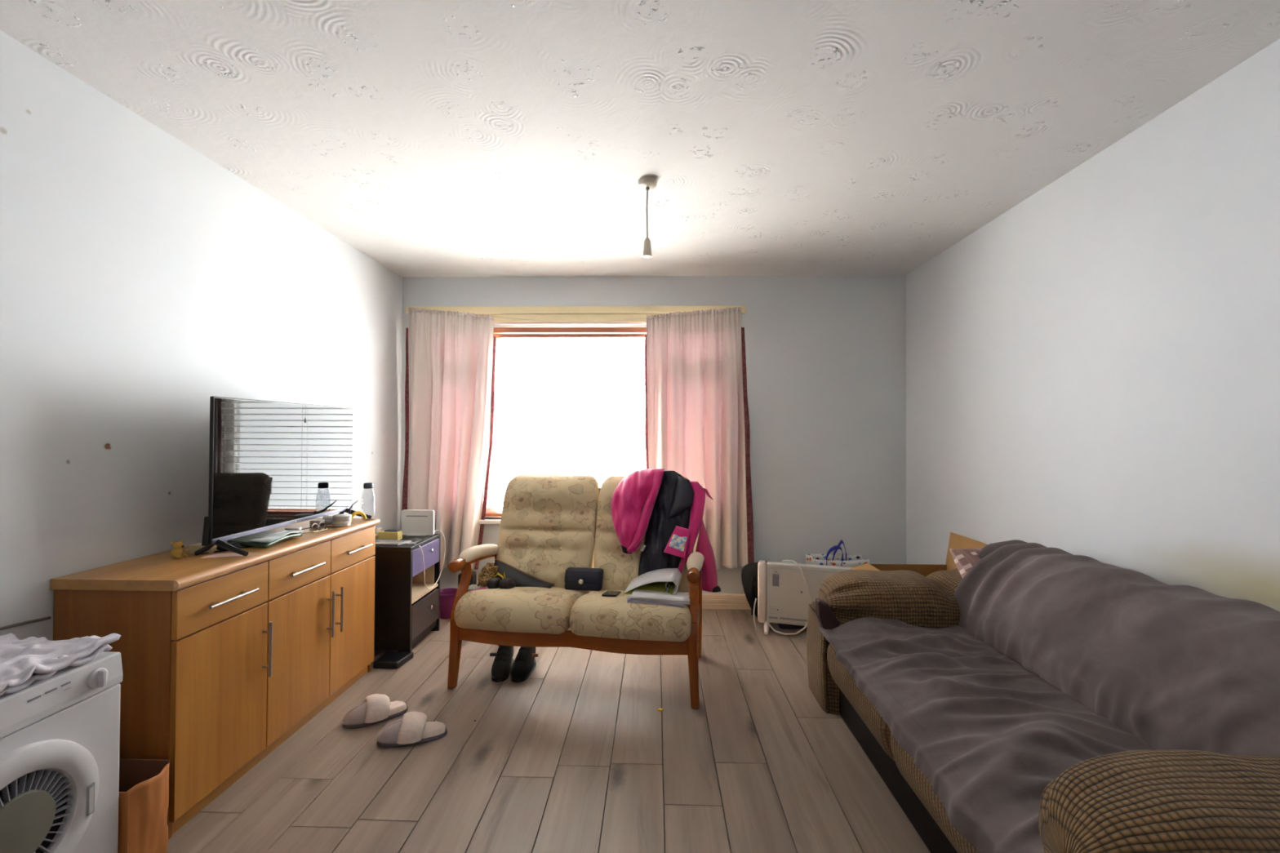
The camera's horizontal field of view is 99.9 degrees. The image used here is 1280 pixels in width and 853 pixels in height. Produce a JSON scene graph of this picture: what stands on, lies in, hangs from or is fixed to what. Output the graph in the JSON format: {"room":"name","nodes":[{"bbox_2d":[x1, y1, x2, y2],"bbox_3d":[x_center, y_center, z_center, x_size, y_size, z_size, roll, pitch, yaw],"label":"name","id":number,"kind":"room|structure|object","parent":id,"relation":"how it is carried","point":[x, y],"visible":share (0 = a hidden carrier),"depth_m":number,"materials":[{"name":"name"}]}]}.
{"room":"living room","nodes":[
{"label":"living room","id":0,"kind":"room"},
{"bbox_2d":[0,30,402,640],"bbox_3d":[-1.939,0.065,1.182,0.200,2.400,5.550,0,-1,2],"label":"wall","id":1,"kind":"structure","parent":0,"point":[144,281],"depth_m":1.94,"materials":[{"name":"paint"}]},
{"bbox_2d":[0,616,51,630],"bbox_3d":[-1.831,0.575,1.354,0.008,0.032,0.612,0,-1,2],"label":"trim","id":2,"kind":"structure","parent":1,"relation":"attached to","point":[49,617],"depth_m":1.59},
{"bbox_2d":[167,608,930,852],"bbox_3d":[-0.011,1.333,1.219,4.061,0.120,5.770,0,-1,2],"label":"floor","id":3,"kind":"structure","parent":0,"point":[578,755],"depth_m":2.01,"materials":[{"name":"grey wood"}]},
{"bbox_2d":[0,651,123,852],"bbox_3d":[-1.602,0.936,1.209,0.452,0.662,0.495,0,-1,2],"label":"dryer","id":4,"kind":"object","parent":3,"relation":"on","point":[60,734],"visible":1,"depth_m":1.30,"materials":[{"name":"white metal"}]},
{"bbox_2d":[0,633,120,696],"bbox_3d":[-1.606,0.574,1.218,0.411,0.060,0.466,0,-1,2],"label":"folded cloth","id":5,"kind":"object","parent":4,"relation":"on","point":[26,661],"visible":1,"depth_m":1.34,"materials":[{"name":"white fabric"}]},
{"bbox_2d":[117,759,168,852],"bbox_3d":[-1.576,1.124,1.521,0.407,0.294,0.123,0,-1,2],"label":"paper bag","id":6,"kind":"object","parent":3,"relation":"on","point":[144,784],"visible":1,"depth_m":1.52,"materials":[{"name":"brown paper"}]},
{"bbox_2d":[49,518,380,839],"bbox_3d":[-1.594,0.879,2.251,0.424,0.801,1.205,0,-1,2],"label":"sideboard","id":7,"kind":"object","parent":3,"relation":"on","point":[224,660],"visible":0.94,"depth_m":1.87,"materials":[{"name":"brown wood"}]},
{"bbox_2d":[170,540,190,558],"bbox_3d":[-1.675,0.445,1.968,0.044,0.062,0.072,0,-1,2],"label":"animal figurine","id":8,"kind":"object","parent":7,"relation":"on","point":[177,552],"visible":1,"depth_m":1.94,"materials":[{"name":"yellow plastic"}]},
{"bbox_2d":[188,542,219,553],"bbox_3d":[-1.653,0.462,2.042,0.087,0.030,0.045,0,-1,2],"label":"carton","id":9,"kind":"object","parent":7,"relation":"on","point":[193,548],"visible":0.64,"depth_m":2.02,"materials":[{"name":"beige cardboard"}]},
{"bbox_2d":[201,552,242,558],"bbox_3d":[-1.532,0.476,1.989,0.125,0.002,0.065,0,-1,-15],"label":"paper sheet","id":10,"kind":"object","parent":7,"relation":"on","point":[214,555],"visible":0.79,"depth_m":1.98,"materials":[{"name":"white paper"}]},
{"bbox_2d":[194,546,252,555],"bbox_3d":[-1.587,0.475,2.087,0.072,0.004,0.226,0,-1,12],"label":"cable","id":11,"kind":"object","parent":7,"relation":"on","point":[247,546],"visible":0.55,"depth_m":2.05,"materials":[{"name":"black plastic"}]},
{"bbox_2d":[216,542,241,550],"bbox_3d":[-1.596,0.462,2.078,0.094,0.032,0.072,0,-1,2],"label":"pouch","id":12,"kind":"object","parent":7,"relation":"on","point":[235,544],"visible":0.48,"depth_m":2.07,"materials":[{"name":"black fabric"}]},
{"bbox_2d":[226,529,305,548],"bbox_3d":[-1.549,0.458,2.221,0.215,0.035,0.251,0,-1,2],"label":"magazine","id":13,"kind":"object","parent":7,"relation":"on","point":[265,540],"visible":0.98,"depth_m":2.18,"materials":[{"name":"green paper"}]},
{"bbox_2d":[194,395,372,556],"bbox_3d":[-1.525,0.188,2.420,0.197,0.588,0.925,0,-1,2],"label":"television","id":14,"kind":"object","parent":7,"relation":"on","point":[273,464],"visible":0.88,"depth_m":2.28,"materials":[{"name":"black plastic"}]},
{"bbox_2d":[284,526,302,533],"bbox_3d":[-1.532,0.464,2.376,0.064,0.036,0.063,0,-1,2],"label":"tin","id":15,"kind":"object","parent":7,"relation":"on","point":[297,528],"visible":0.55,"depth_m":2.37,"materials":[{"name":"metal"}]},
{"bbox_2d":[302,521,324,532],"bbox_3d":[-1.520,0.463,2.489,0.082,0.039,0.119,0,-1,2],"label":"spectacles","id":16,"kind":"object","parent":7,"relation":"on","point":[321,522],"visible":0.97,"depth_m":2.48,"materials":[{"name":"metal"}]},
{"bbox_2d":[302,527,327,533],"bbox_3d":[-1.487,0.480,2.486,0.046,0.004,0.158,0,-1,6],"label":"cable","id":17,"kind":"object","parent":7,"relation":"on","point":[325,527],"visible":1,"depth_m":2.46,"materials":[{"name":"white plastic"}]},
{"bbox_2d":[309,519,324,528],"bbox_3d":[-1.540,0.465,2.568,0.051,0.038,0.043,0,-1,2],"label":"block","id":18,"kind":"object","parent":7,"relation":"on","point":[317,522],"visible":0.78,"depth_m":2.55,"materials":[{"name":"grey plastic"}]},
{"bbox_2d":[322,515,333,524],"bbox_3d":[-1.521,0.461,2.641,0.055,0.048,0.048,0,-1,2],"label":"cup","id":19,"kind":"object","parent":7,"relation":"on","point":[328,519],"visible":0.44,"depth_m":2.62,"materials":[{"name":"plastic"}]},
{"bbox_2d":[331,514,351,527],"bbox_3d":[-1.455,0.459,2.624,0.087,0.053,0.082,0,-1,2],"label":"tub","id":20,"kind":"object","parent":7,"relation":"on","point":[335,524],"depth_m":2.59,"materials":[{"name":"white plastic"}]},
{"bbox_2d":[348,500,366,521],"bbox_3d":[-1.452,0.433,2.757,0.081,0.092,0.144,0,-1,2],"label":"tool","id":21,"kind":"object","parent":7,"relation":"on","point":[364,517],"visible":0.81,"depth_m":2.74,"materials":[{"name":"yellow plastic"}]},
{"bbox_2d":[360,482,375,517],"bbox_3d":[-1.421,0.391,2.814,0.066,0.193,0.066,0,-1,2],"label":"water bottle","id":22,"kind":"object","parent":7,"relation":"on","point":[367,485],"visible":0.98,"depth_m":2.80,"materials":[{"name":"clear plastic"}]},
{"bbox_2d":[342,693,407,728],"bbox_3d":[-1.161,1.234,2.366,0.260,0.099,0.154,1,-1,-33],"label":"slipper","id":23,"kind":"object","parent":3,"relation":"on","point":[375,708],"visible":1,"depth_m":2.32,"materials":[{"name":"grey fabric"}]},
{"bbox_2d":[373,651,413,668],"bbox_3d":[-1.341,1.272,2.928,0.154,0.035,0.145,0,-1,2],"label":"plastic tray","id":24,"kind":"object","parent":3,"relation":"on","point":[389,660],"visible":1,"depth_m":2.90,"materials":[{"name":"black plastic"}]},
{"bbox_2d":[373,533,440,652],"bbox_3d":[-1.506,0.986,3.227,0.514,0.612,0.415,0,-1,2],"label":"base cabinet","id":25,"kind":"object","parent":3,"relation":"on","point":[406,611],"visible":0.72,"depth_m":3.02,"materials":[{"name":"black wood"}]},
{"bbox_2d":[377,530,402,539],"bbox_3d":[-1.502,0.655,3.233,0.120,0.050,0.060,0,-1,2],"label":"carton","id":26,"kind":"object","parent":25,"relation":"on","point":[382,535],"visible":0.77,"depth_m":3.20,"materials":[{"name":"yellow cardboard"}]},
{"bbox_2d":[384,528,400,532],"bbox_3d":[-1.489,0.626,3.233,0.083,0.008,0.038,0,-1,5],"label":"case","id":27,"kind":"object","parent":26,"relation":"on","point":[388,530],"visible":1,"depth_m":3.22,"materials":[{"name":"black plastic"}]},
{"bbox_2d":[375,538,411,546],"bbox_3d":[-1.475,0.673,3.117,0.254,0.012,0.120,0,-1,10],"label":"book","id":28,"kind":"object","parent":25,"relation":"on","point":[377,540],"visible":0.74,"depth_m":3.12,"materials":[{"name":"white paper"}]},
{"bbox_2d":[375,529,445,589],"bbox_3d":[-1.336,0.802,3.163,0.166,0.344,0.585,0,-1,26],"label":"cable","id":29,"kind":"object","parent":25,"relation":"on","point":[437,530],"visible":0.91,"depth_m":3.14,"materials":[{"name":"white plastic"}]},
{"bbox_2d":[404,537,422,544],"bbox_3d":[-1.358,0.678,3.184,0.090,0.004,0.186,0,-1,14],"label":"paper sheet","id":30,"kind":"object","parent":25,"relation":"on","point":[413,540],"visible":0.76,"depth_m":3.21,"materials":[{"name":"white paper"}]},
{"bbox_2d":[401,509,434,536],"bbox_3d":[-1.396,0.604,3.381,0.203,0.158,0.056,0,-1,2],"label":"router","id":31,"kind":"object","parent":25,"relation":"on","point":[417,522],"visible":0.92,"depth_m":3.37,"materials":[{"name":"white plastic"}]},
{"bbox_2d":[411,583,438,604],"bbox_3d":[-1.520,1.000,3.227,0.467,0.015,0.379,0,-1,2],"label":"shelf","id":32,"kind":"object","parent":25,"relation":"attached to","point":[419,590],"depth_m":3.27,"materials":[{"name":"beige wood"}]},
{"bbox_3d":[-1.620,0.665,3.271,0.092,0.030,0.140,0,-1,2],"label":"carton","id":33,"kind":"object","parent":25,"relation":"on","visible":0},
{"bbox_2d":[375,527,383,533],"bbox_3d":[-1.606,0.635,3.276,0.070,0.032,0.040,0,-1,2],"label":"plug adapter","id":34,"kind":"object","parent":33,"relation":"on","point":[380,529],"visible":0.47,"depth_m":3.26,"materials":[{"name":"white plastic"}]},
{"bbox_2d":[376,711,447,747],"bbox_3d":[-0.936,1.232,2.212,0.269,0.099,0.158,0,-1,-15],"label":"slipper","id":35,"kind":"object","parent":3,"relation":"on","point":[414,728],"visible":1,"depth_m":2.17,"materials":[{"name":"grey fabric"}]},
{"bbox_2d":[440,587,457,618],"bbox_3d":[-1.315,1.215,3.686,0.168,0.168,0.168,0,-1,2],"label":"plastic bucket","id":36,"kind":"object","parent":3,"relation":"on","point":[447,596],"visible":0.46,"depth_m":3.62,"materials":[{"name":"purple plastic"}]},
{"bbox_2d":[457,571,476,586],"bbox_3d":[-1.181,1.149,3.672,0.100,0.300,0.100,0,-1,2],"label":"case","id":37,"kind":"object","parent":3,"relation":"on","point":[473,577],"visible":0.26,"depth_m":3.64,"materials":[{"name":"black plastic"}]},
{"bbox_2d":[489,644,514,682],"bbox_3d":[-0.735,1.219,2.839,0.119,0.142,0.262,0,-1,-2],"label":"shoe","id":38,"kind":"object","parent":3,"relation":"on","point":[503,662],"visible":0.76,"depth_m":2.78,"materials":[{"name":"black leather"}]},
{"bbox_2d":[511,646,537,682],"bbox_3d":[-0.600,1.220,2.835,0.119,0.142,0.262,0,-1,5],"label":"shoe","id":39,"kind":"object","parent":3,"relation":"on","point":[524,664],"visible":0.79,"depth_m":2.78,"materials":[{"name":"black leather"}]},
{"bbox_2d":[447,474,704,708],"bbox_3d":[-0.286,0.791,2.878,1.251,1.006,0.786,0,-1,9],"label":"loveseat","id":40,"kind":"object","parent":3,"relation":"on","point":[550,525],"visible":0.7,"depth_m":2.66,"materials":[{"name":"beige fabric"}]},
{"bbox_2d":[467,584,484,591],"bbox_3d":[-0.857,0.840,2.777,0.076,0.023,0.090,0,-1,9],"label":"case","id":41,"kind":"object","parent":40,"relation":"on","point":[471,587],"visible":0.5,"depth_m":2.77,"materials":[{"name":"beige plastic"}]},
{"bbox_2d":[469,586,488,591],"bbox_3d":[-0.818,0.831,2.744,0.011,0.015,0.114,0,-1,41],"label":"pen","id":42,"kind":"object","parent":40,"relation":"on","point":[484,588],"visible":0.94,"depth_m":2.75,"materials":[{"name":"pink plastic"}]},
{"bbox_2d":[476,562,498,587],"bbox_3d":[-0.816,0.812,2.913,0.083,0.146,0.270,0,-1,9],"label":"scarf","id":43,"kind":"object","parent":40,"relation":"on","point":[488,571],"visible":0.61,"depth_m":2.84,"materials":[{"name":"brown fabric"}]},
{"bbox_2d":[486,577,501,588],"bbox_3d":[-0.764,0.823,2.813,0.071,0.054,0.093,0,-1,9],"label":"glasses case","id":44,"kind":"object","parent":40,"relation":"on","point":[493,583],"visible":0.84,"depth_m":2.78,"materials":[{"name":"black leather"}]},
{"bbox_2d":[493,572,505,578],"bbox_3d":[-0.770,0.816,2.881,0.105,0.072,0.053,0,-1,9],"label":"lanyard","id":45,"kind":"object","parent":40,"relation":"on","point":[497,573],"visible":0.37,"depth_m":2.89,"materials":[{"name":"yellow fabric"}]},
{"bbox_2d":[498,577,515,589],"bbox_3d":[-0.689,0.818,2.797,0.072,0.054,0.093,0,-1,9],"label":"glasses case","id":46,"kind":"object","parent":40,"relation":"on","point":[506,583],"visible":0.91,"depth_m":2.76,"materials":[{"name":"black leather"}]},
{"bbox_2d":[453,586,589,634],"bbox_3d":[-0.595,0.912,2.793,0.576,0.184,0.527,0,-1,9],"label":"seat cushion","id":47,"kind":"object","parent":40,"relation":"on","point":[516,610],"depth_m":2.57,"materials":[{"name":"beige fabric"}]},
{"bbox_2d":[493,558,554,588],"bbox_3d":[-0.639,0.799,2.907,0.338,0.138,0.099,0,-1,9],"label":"leather folder","id":48,"kind":"object","parent":40,"relation":"on","point":[523,579],"visible":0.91,"depth_m":2.92,"materials":[{"name":"black leather"}]},
{"bbox_2d":[496,474,599,587],"bbox_3d":[-0.532,0.595,3.104,0.566,0.610,0.323,0,-1,9],"label":"cushion","id":49,"kind":"object","parent":40,"relation":"on","point":[548,526],"depth_m":3.07,"materials":[{"name":"beige fabric"}]},
{"bbox_2d":[564,567,603,591],"bbox_3d":[-0.301,0.819,2.881,0.205,0.108,0.086,0,-1,9],"label":"purse","id":50,"kind":"object","parent":40,"relation":"on","point":[575,578],"visible":1,"depth_m":2.87,"materials":[{"name":"black leather"}]},
{"bbox_2d":[601,591,621,596],"bbox_3d":[-0.141,0.830,2.668,0.072,0.029,0.138,0,-1,9],"label":"mobile phone","id":51,"kind":"object","parent":40,"relation":"on","point":[608,593],"visible":1,"depth_m":2.63,"materials":[{"name":"black plastic"}]},
{"bbox_2d":[568,590,691,641],"bbox_3d":[-0.021,0.915,2.705,0.576,0.181,0.527,0,-1,9],"label":"seat cushion","id":52,"kind":"object","parent":40,"relation":"on","point":[593,616],"depth_m":2.47,"materials":[{"name":"beige fabric"}]},
{"bbox_2d":[593,475,693,591],"bbox_3d":[0.025,0.596,3.018,0.552,0.610,0.323,0,-1,9],"label":"cushion","id":53,"kind":"object","parent":40,"relation":"on","point":[620,568],"depth_m":2.96,"materials":[{"name":"beige fabric"}]},
{"bbox_2d":[626,589,689,608],"bbox_3d":[0.099,0.826,2.615,0.297,0.060,0.227,0,-1,9],"label":"paper stack","id":54,"kind":"object","parent":40,"relation":"on","point":[679,599],"visible":0.92,"depth_m":2.53,"materials":[{"name":"white paper"}]},
{"bbox_2d":[623,568,681,595],"bbox_3d":[0.068,0.776,2.707,0.262,0.074,0.250,0,-1,9],"label":"ring binder","id":55,"kind":"object","parent":54,"relation":"on","point":[664,580],"visible":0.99,"depth_m":2.69,"materials":[{"name":"white plastic"}]},
{"bbox_2d":[610,468,720,592],"bbox_3d":[0.132,0.547,2.932,0.611,0.617,0.267,0,-1,9],"label":"jacket","id":56,"kind":"object","parent":40,"relation":"on","point":[666,507],"visible":0.93,"depth_m":2.90,"materials":[{"name":"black fabric"}]},
{"bbox_2d":[610,468,664,553],"bbox_3d":[-0.014,0.461,2.968,0.303,0.445,0.220,0,-1,2],"label":"hood","id":57,"kind":"object","parent":56,"relation":"attached to","point":[637,503],"depth_m":2.92,"materials":[{"name":"pink fabric"}]},
{"bbox_2d":[741,560,767,617],"bbox_3d":[0.849,1.106,3.637,0.314,0.401,0.196,0,-1,2],"label":"backpack","id":58,"kind":"object","parent":3,"relation":"on","point":[749,571],"visible":0.43,"depth_m":3.61,"materials":[{"name":"black fabric"}]},
{"bbox_2d":[776,622,807,629],"bbox_3d":[1.020,1.279,3.505,0.246,0.055,0.100,0,-1,2],"label":"holdall","id":59,"kind":"object","parent":3,"relation":"on","point":[780,625],"visible":0.19,"depth_m":3.46,"materials":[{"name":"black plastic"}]},
{"bbox_2d":[757,560,853,635],"bbox_3d":[1.077,1.084,3.358,0.667,0.436,0.183,0,-1,17],"label":"heater","id":60,"kind":"object","parent":3,"relation":"on","point":[783,597],"visible":0.51,"depth_m":3.37,"materials":[{"name":"white metal"}]},
{"bbox_2d":[753,598,756,630],"bbox_3d":[0.735,1.197,3.432,0.023,0.199,0.019,0,-1,2],"label":"lead","id":61,"kind":"object","parent":60,"relation":"hanging from","point":[755,598],"visible":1,"depth_m":3.43,"materials":[{"name":"white plastic"}]},
{"bbox_2d":[768,560,811,635],"bbox_3d":[0.945,1.068,3.380,0.260,0.452,0.114,0,-1,20],"label":"cable","id":62,"kind":"object","parent":60,"relation":"attached to","point":[769,624],"visible":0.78,"depth_m":3.33,"materials":[{"name":"white plastic"}]},
{"bbox_2d":[779,617,807,622],"bbox_3d":[0.984,1.206,3.353,0.220,0.012,0.001,0,-1,17],"label":"grille","id":63,"kind":"object","parent":60,"relation":"attached to","point":[781,619],"depth_m":3.36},
{"bbox_2d":[805,539,869,567],"bbox_3d":[1.311,1.035,3.575,0.377,0.545,0.156,0,-1,2],"label":"shopping bag","id":64,"kind":"object","parent":3,"relation":"on","point":[850,561],"visible":0.19,"depth_m":3.54,"materials":[{"name":"white plastic"}]},
{"bbox_2d":[850,532,986,577],"bbox_3d":[1.545,0.964,2.986,0.610,0.676,0.465,0,-1,2],"label":"cardboard box","id":65,"kind":"object","parent":3,"relation":"on","point":[957,541],"visible":0.18,"depth_m":3.20,"materials":[{"name":"brown cardboard"}]},
{"bbox_2d":[806,568,1279,852],"bbox_3d":[1.289,0.913,1.725,1.040,0.744,1.928,0,-1,2],"label":"sofa","id":66,"kind":"object","parent":3,"relation":"on","point":[1173,801],"visible":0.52,"depth_m":1.03,"materials":[{"name":"woven fabric"},{"name":"cloth throw"}]},
{"bbox_2d":[826,644,894,761],"bbox_3d":[1.135,1.012,2.072,0.646,0.253,0.635,0,-1,2],"label":"seat cushion","id":67,"kind":"object","parent":66,"relation":"on","point":[840,674],"depth_m":1.99,"materials":[{"name":"brown fabric"}]},
{"bbox_2d":[817,568,962,629],"bbox_3d":[1.280,0.825,2.500,0.873,0.328,0.383,0,-1,2],"label":"armrest","id":68,"kind":"object","parent":66,"relation":"on","point":[911,597],"depth_m":2.37,"materials":[{"name":"brown fabric"}]},
{"bbox_2d":[890,732,978,852],"bbox_3d":[1.116,1.004,1.420,0.646,0.253,0.660,0,-1,2],"label":"seat cushion","id":69,"kind":"object","parent":66,"relation":"on","point":[913,775],"depth_m":1.50,"materials":[{"name":"brown fabric"}]},
{"bbox_2d":[950,548,982,577],"bbox_3d":[1.631,0.693,2.464,0.410,0.264,0.223,1,-1,-25],"label":"cushion","id":70,"kind":"object","parent":66,"relation":"on","point":[965,559],"visible":0.16,"depth_m":2.43,"materials":[{"name":"pink fabric"}]},
{"bbox_2d":[818,617,1153,852],"bbox_3d":[1.086,0.897,1.707,0.655,0.187,1.369,0,-1,2],"label":"throw blanket","id":71,"kind":"object","parent":66,"relation":"on","point":[988,735],"visible":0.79,"depth_m":1.55,"materials":[{"name":"grey fabric"}]},
{"bbox_2d":[953,539,1279,756],"bbox_3d":[1.562,0.662,1.663,0.461,0.386,1.579,0,-1,2],"label":"throw blanket","id":72,"kind":"object","parent":66,"relation":"on","point":[1171,667],"visible":0.98,"depth_m":1.55,"materials":[{"name":"grey fabric"}]},
{"bbox_2d":[1038,749,1279,852],"bbox_3d":[1.218,0.794,0.953,0.907,0.328,0.377,0,-1,2],"label":"armrest","id":73,"kind":"object","parent":66,"relation":"on","point":[1173,801],"depth_m":0.95,"materials":[{"name":"brown fabric"}]},
{"bbox_2d":[0,0,1279,277],"bbox_3d":[-0.001,-1.202,1.251,4.061,0.150,5.770,0,-1,2],"label":"ceiling","id":74,"kind":"structure","parent":0,"point":[429,138],"depth_m":1.88,"materials":[{"name":"paint"}]},
{"bbox_2d":[638,176,657,257],"bbox_3d":[0.034,-0.940,2.432,0.086,0.344,0.086,0,-1,2],"label":"pendant light","id":75,"kind":"object","parent":74,"relation":"hanging from","point":[646,183],"visible":1,"depth_m":2.42,"materials":[{"name":"white plastic"}]},
{"bbox_2d":[400,275,906,594],"bbox_3d":[0.076,0.108,4.008,4.061,2.400,0.220,0,-1,2],"label":"wall","id":76,"kind":"structure","parent":0,"point":[825,356],"depth_m":3.87,"materials":[{"name":"paint"}]},
{"bbox_2d":[450,324,646,524],"bbox_3d":[-0.458,-0.023,3.963,2.308,1.467,0.185,0,-1,2],"label":"window","id":77,"kind":"structure","parent":76,"relation":"in","point":[494,507],"depth_m":4.01,"materials":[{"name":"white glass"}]},
{"bbox_2d":[485,327,646,516],"bbox_3d":[-0.459,-0.032,3.943,2.198,1.385,0.074,0,-1,2],"label":"blind","id":78,"kind":"object","parent":77,"relation":"attached to","point":[500,332],"visible":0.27,"depth_m":3.94,"materials":[{"name":"white plastic"}]},
{"bbox_2d":[476,313,668,322],"bbox_3d":[-0.468,-0.789,3.918,2.375,0.060,0.016,0,-1,2],"label":"trim","id":79,"kind":"structure","parent":76,"relation":"attached to","point":[547,317],"depth_m":3.91,"materials":[{"name":"beige paint"}]},
{"bbox_2d":[405,305,746,314],"bbox_3d":[-0.477,-0.848,3.913,2.477,0.054,0.028,0,-1,2],"label":"trim","id":80,"kind":"structure","parent":76,"relation":"attached to","point":[655,308],"depth_m":3.90,"materials":[{"name":"beige paint"}]},
{"bbox_2d":[493,308,742,323],"bbox_3d":[-0.472,-0.798,3.880,2.420,0.099,0.004,0,-1,2],"label":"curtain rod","id":81,"kind":"object","parent":76,"relation":"attached to","point":[741,308],"visible":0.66,"depth_m":3.88,"materials":[{"name":"metal"}]},
{"bbox_2d":[400,307,496,573],"bbox_3d":[-1.390,0.085,3.840,0.686,1.891,0.147,0,-1,2],"label":"curtain","id":82,"kind":"object","parent":81,"relation":"hanging from","point":[450,384],"visible":0.85,"depth_m":3.84,"materials":[{"name":"fabric"}]},
{"bbox_2d":[644,306,754,569],"bbox_3d":[0.417,0.085,3.784,0.775,1.879,0.142,0,-1,2],"label":"curtain","id":83,"kind":"object","parent":81,"relation":"hanging from","point":[697,428],"visible":0.77,"depth_m":3.79,"materials":[{"name":"fabric"}]},
{"bbox_2d":[589,591,751,609],"bbox_3d":[0.068,1.254,3.875,3.661,0.105,0.018,0,-1,2],"label":"baseboard","id":84,"kind":"structure","parent":76,"relation":"attached to","point":[709,601],"depth_m":3.85,"materials":[{"name":"beige paint"}]},
{"bbox_2d":[906,38,1279,611],"bbox_3d":[1.920,0.079,1.067,0.200,2.400,5.550,0,-1,2],"label":"wall","id":85,"kind":"structure","parent":0,"point":[1093,369],"depth_m":2.04,"materials":[{"name":"paint"}]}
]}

